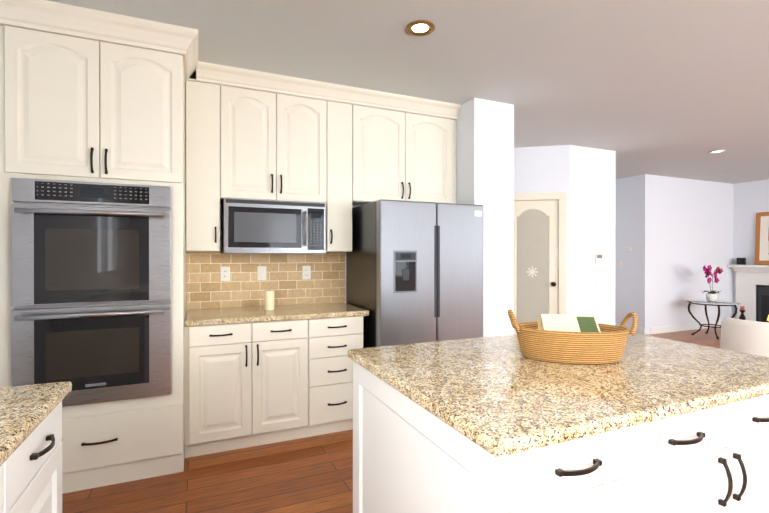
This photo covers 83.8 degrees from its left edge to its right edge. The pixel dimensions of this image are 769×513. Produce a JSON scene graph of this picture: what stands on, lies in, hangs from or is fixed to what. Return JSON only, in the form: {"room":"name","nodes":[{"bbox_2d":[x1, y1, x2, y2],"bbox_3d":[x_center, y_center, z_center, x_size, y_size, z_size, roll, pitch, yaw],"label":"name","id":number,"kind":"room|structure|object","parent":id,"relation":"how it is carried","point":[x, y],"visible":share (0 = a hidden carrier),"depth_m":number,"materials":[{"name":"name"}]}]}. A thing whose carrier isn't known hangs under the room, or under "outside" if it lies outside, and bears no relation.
{"room":"kitchen","nodes":[
{"label":"kitchen","id":0,"kind":"room"},
{"bbox_2d":[186,203,357,310],"bbox_3d":[-1.010,-0.021,3.638,3.330,2.700,0.120,0,0,-24],"label":"wall","id":1,"kind":"structure","parent":0,"point":[289,304],"depth_m":3.46,"materials":[{"name":"paint"}]},
{"bbox_2d":[185,80,220,250],"bbox_3d":[-1.372,-0.654,3.237,0.233,1.230,0.318,0,0,-24],"label":"upper cabinet","id":2,"kind":"object","parent":1,"relation":"attached to","point":[202,206],"depth_m":3.09,"materials":[{"name":"white wood"}]},
{"bbox_2d":[186,251,344,308],"bbox_3d":[-0.949,0.184,3.595,1.294,0.449,0.008,0,0,-24],"label":"tile backsplash","id":3,"kind":"structure","parent":1,"relation":"attached to","point":[206,287],"depth_m":3.56,"materials":[{"name":"tile"}]},
{"bbox_2d":[220,267,229,280],"bbox_3d":[-1.279,0.140,3.443,0.072,0.116,0.007,0,0,-24],"label":"electrical outlet plate","id":4,"kind":"object","parent":3,"relation":"attached to","point":[224,271],"depth_m":3.44,"materials":[{"name":"white plastic"}]},
{"bbox_2d":[257,266,265,279],"bbox_3d":[-1.018,0.139,3.557,0.072,0.116,0.007,0,0,-24],"label":"electrical outlet plate","id":5,"kind":"object","parent":3,"relation":"attached to","point":[261,273],"depth_m":3.55,"materials":[{"name":"white plastic"}]},
{"bbox_2d":[302,266,310,278],"bbox_3d":[-0.674,0.139,3.707,0.072,0.116,0.007,0,0,-24],"label":"electrical outlet plate","id":6,"kind":"object","parent":3,"relation":"attached to","point":[306,270],"depth_m":3.71,"materials":[{"name":"white plastic"}]},
{"bbox_2d":[217,85,328,199],"bbox_3d":[-0.888,-0.850,3.423,0.804,0.840,0.363,0,0,-24],"label":"upper cabinet","id":7,"kind":"object","parent":1,"relation":"attached to","point":[273,173],"depth_m":3.28,"materials":[{"name":"white wood"}]},
{"bbox_2d":[221,196,328,253],"bbox_3d":[-0.885,-0.225,3.423,0.763,0.405,0.366,0,0,-24],"label":"microwave","id":8,"kind":"object","parent":1,"relation":"attached to","point":[249,224],"depth_m":3.25,"materials":[{"name":"grey metal"}]},
{"bbox_2d":[329,101,352,251],"bbox_3d":[-0.428,-0.656,3.649,0.220,1.230,0.318,0,0,-24],"label":"upper cabinet","id":9,"kind":"object","parent":1,"relation":"attached to","point":[340,114],"depth_m":3.51,"materials":[{"name":"white wood"}]},
{"bbox_2d":[353,105,455,205],"bbox_3d":[0.138,-0.867,3.894,1.015,0.810,0.318,0,0,-24],"label":"upper cabinet","id":10,"kind":"object","parent":1,"relation":"attached to","point":[397,155],"depth_m":3.73,"materials":[{"name":"white wood"}]},
{"bbox_2d":[62,328,720,512],"bbox_3d":[3.160,1.381,3.234,10.650,0.100,8.520,0,0,-24],"label":"floor","id":11,"kind":"structure","parent":0,"point":[312,474],"depth_m":2.51,"materials":[{"name":"brown wood"}]},
{"bbox_2d":[0,381,71,512],"bbox_3d":[-0.597,0.883,-0.362,0.646,0.920,3.690,0,0,-24],"label":"base cabinet","id":12,"kind":"object","parent":11,"relation":"on","point":[30,449],"depth_m":1.18,"materials":[{"name":"white wood"}]},
{"bbox_2d":[0,25,185,493],"bbox_3d":[-1.796,0.032,2.749,0.933,2.600,0.879,0,0,-24],"label":"tall cabinet","id":13,"kind":"object","parent":11,"relation":"on","point":[92,237],"visible":0.96,"depth_m":2.44,"materials":[{"name":"white wood"}]},
{"bbox_2d":[0,0,461,119],"bbox_3d":[-0.699,-1.304,3.072,3.206,0.130,0.558,0,0,-24],"label":"crown molding","id":14,"kind":"structure","parent":13,"relation":"attached to","point":[67,20],"depth_m":2.59,"materials":[{"name":"white wood"}]},
{"bbox_2d":[184,318,311,457],"bbox_3d":[-1.045,0.891,3.222,0.816,0.880,0.618,0,0,-24],"label":"base cabinet","id":15,"kind":"object","parent":11,"relation":"on","point":[256,375],"depth_m":2.93,"materials":[{"name":"white wood"}]},
{"bbox_2d":[184,302,368,325],"bbox_3d":[-0.827,0.430,3.299,1.278,0.040,0.648,0,0,-24],"label":"countertop","id":16,"kind":"structure","parent":15,"relation":"on","point":[229,316],"depth_m":3.12,"materials":[{"name":"beige stone"}]},
{"bbox_2d":[264,289,274,310],"bbox_3d":[-0.881,0.331,3.281,0.076,0.157,0.076,0,0,-24],"label":"candle","id":17,"kind":"object","parent":16,"relation":"on","point":[269,305],"visible":1,"depth_m":3.25,"materials":[{"name":"wax"}]},
{"bbox_2d":[312,318,362,435],"bbox_3d":[-0.475,0.890,3.470,0.427,0.880,0.618,0,0,-24],"label":"base cabinet","id":18,"kind":"object","parent":11,"relation":"on","point":[332,338],"depth_m":3.18,"materials":[{"name":"white wood"}]},
{"bbox_2d":[346,199,482,347],"bbox_3d":[0.234,0.454,3.664,0.920,1.750,0.790,0,0,-24],"label":"fridge","id":19,"kind":"object","parent":11,"relation":"on","point":[414,271],"visible":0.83,"depth_m":3.31,"materials":[{"name":"silver metal"}]},
{"bbox_2d":[353,365,768,512],"bbox_3d":[0.757,0.895,1.726,1.510,0.882,1.033,0,0,-24],"label":"kitchen island","id":20,"kind":"object","parent":11,"relation":"on","point":[713,458],"depth_m":1.25,"materials":[{"name":"white wood"}]},
{"bbox_2d":[348,333,768,460],"bbox_3d":[0.756,0.435,1.753,1.560,0.038,1.050,0,0,-24],"label":"island countertop","id":21,"kind":"structure","parent":20,"relation":"on","point":[495,398],"depth_m":1.40,"materials":[{"name":"beige stone"}]},
{"bbox_2d":[508,309,637,363],"bbox_3d":[0.763,0.318,1.761,0.496,0.192,0.278,0,0,9],"label":"basket","id":22,"kind":"object","parent":21,"relation":"on","point":[572,339],"visible":1,"depth_m":1.67,"materials":[{"name":"wicker"}]},
{"bbox_2d":[569,145,615,324],"bbox_3d":[2.309,-0.030,6.240,0.807,2.700,1.720,0,0,-24],"label":"wall","id":23,"kind":"structure","parent":11,"relation":"on","point":[592,201],"depth_m":5.45,"materials":[{"name":"paint"}]},
{"bbox_2d":[595,254,602,263],"bbox_3d":[2.742,0.028,5.479,0.120,0.130,0.020,0,0,-24],"label":"thermostat","id":24,"kind":"object","parent":23,"relation":"attached to","point":[598,258],"depth_m":5.47,"materials":[{"name":"grey plastic"}]},
{"bbox_2d":[686,300,739,338],"bbox_3d":[5.421,1.033,7.097,0.720,0.568,0.720,0,0,-24],"label":"side table","id":25,"kind":"object","parent":11,"relation":"on","point":[718,303],"visible":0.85,"depth_m":6.98,"materials":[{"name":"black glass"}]},
{"bbox_2d":[702,265,724,301],"bbox_3d":[5.414,0.441,7.106,0.467,0.613,0.353,0,0,-24],"label":"orchid","id":26,"kind":"object","parent":25,"relation":"on","point":[711,296],"visible":1,"depth_m":7.07,"materials":[{"name":"purple plant"}]},
{"bbox_2d":[720,317,768,356],"bbox_3d":[3.304,0.929,3.649,0.740,0.800,0.705,0,0,1],"label":"chair","id":27,"kind":"object","parent":11,"relation":"on","point":[745,336],"visible":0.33,"depth_m":3.53,"materials":[{"name":"fabric"}]},
{"bbox_2d":[720,265,768,326],"bbox_3d":[6.845,0.736,7.242,0.450,1.160,1.890,0,0,-24],"label":"fireplace","id":28,"kind":"object","parent":11,"relation":"on","point":[752,289],"visible":0.69,"depth_m":7.84,"materials":[{"name":"white wood"}]},
{"bbox_2d":[737,258,745,264],"bbox_3d":[6.656,0.088,8.002,0.110,0.128,0.100,0,0,-24],"label":"speaker","id":29,"kind":"object","parent":28,"relation":"on","point":[741,261],"visible":1,"depth_m":7.96},
{"bbox_2d":[47,0,768,183],"bbox_3d":[3.160,-1.419,3.224,10.650,0.100,8.520,0,0,-24],"label":"ceiling","id":30,"kind":"structure","parent":0,"point":[675,88],"depth_m":2.98,"materials":[{"name":"paint"}]},
{"bbox_2d":[406,20,434,35],"bbox_3d":[0.214,-1.361,2.563,0.176,0.012,0.176,0,0,-24],"label":"recessed light","id":31,"kind":"object","parent":30,"relation":"in","point":[420,28],"visible":1,"depth_m":2.56,"materials":[{"name":"white glass"}]},
{"bbox_2d":[709,150,724,153],"bbox_3d":[4.358,-1.371,5.622,0.176,0.012,0.176,0,0,-24],"label":"recessed light","id":32,"kind":"object","parent":30,"relation":"in","point":[716,151],"visible":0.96,"depth_m":5.62,"materials":[{"name":"white glass"}]},
{"bbox_2d":[456,98,513,336],"bbox_3d":[0.461,-0.026,4.971,0.430,2.700,2.570,0,0,-24],"label":"wall","id":33,"kind":"structure","parent":0,"point":[484,153],"depth_m":3.80,"materials":[{"name":"paint"}]},
{"bbox_2d":[514,145,569,314],"bbox_3d":[1.661,-0.028,5.490,1.300,2.700,0.100,0,0,13],"label":"wall","id":34,"kind":"structure","parent":0,"point":[541,169],"depth_m":5.35,"materials":[{"name":"paint"}]},
{"bbox_2d":[514,192,565,333],"bbox_3d":[1.865,0.263,5.412,0.792,2.120,0.159,0,0,13],"label":"door","id":35,"kind":"structure","parent":34,"relation":"attached to","point":[539,254],"depth_m":5.38,"materials":[{"name":"paint"}]},
{"bbox_2d":[615,174,649,334],"bbox_3d":[4.274,-0.035,7.597,0.120,2.700,0.800,0,0,-24],"label":"wall","id":36,"kind":"structure","parent":0,"point":[632,275],"depth_m":7.40,"materials":[{"name":"paint"}]},
{"bbox_2d":[625,247,630,251],"bbox_3d":[4.248,-0.125,7.482,0.019,0.080,0.110,0,0,-24],"label":"switch plate","id":37,"kind":"object","parent":36,"relation":"attached to","point":[627,249],"depth_m":7.47,"materials":[{"name":"grey plastic"}]},
{"bbox_2d":[615,323,644,334],"bbox_3d":[4.212,1.260,7.575,0.015,0.110,0.800,0,0,-24],"label":"baseboard","id":38,"kind":"structure","parent":36,"relation":"attached to","point":[639,330],"depth_m":7.30,"materials":[{"name":"white wood"}]},
{"bbox_2d":[650,175,732,327],"bbox_3d":[5.611,-0.036,7.809,2.500,2.700,0.120,0,0,-24],"label":"wall","id":39,"kind":"structure","parent":0,"point":[691,228],"depth_m":7.66,"materials":[{"name":"paint"}]},
{"bbox_2d":[650,320,722,333],"bbox_3d":[5.569,1.260,7.721,2.350,0.110,0.015,0,0,-24],"label":"baseboard","id":40,"kind":"structure","parent":39,"relation":"attached to","point":[672,328],"depth_m":7.56,"materials":[{"name":"white wood"}]},
{"bbox_2d":[739,306,745,319],"bbox_3d":[6.496,1.092,7.784,0.116,0.383,0.116,0,0,-24],"label":"candle holder","id":41,"kind":"object","parent":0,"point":[742,310],"visible":0.65,"depth_m":7.76,"materials":[{"name":"brown metal"}]},
{"bbox_2d":[733,179,768,318],"bbox_3d":[8.183,-0.025,4.882,0.120,2.700,7.300,0,0,-24],"label":"wall","id":42,"kind":"structure","parent":0,"point":[750,200],"depth_m":8.00,"materials":[{"name":"paint"}]},
{"bbox_2d":[754,212,768,264],"bbox_3d":[6.994,-0.324,7.352,0.079,0.950,1.060,0,0,-24],"label":"picture frame","id":43,"kind":"object","parent":42,"relation":"attached to","point":[762,241],"visible":1,"depth_m":7.73,"materials":[{"name":"brown wood"}]}
]}

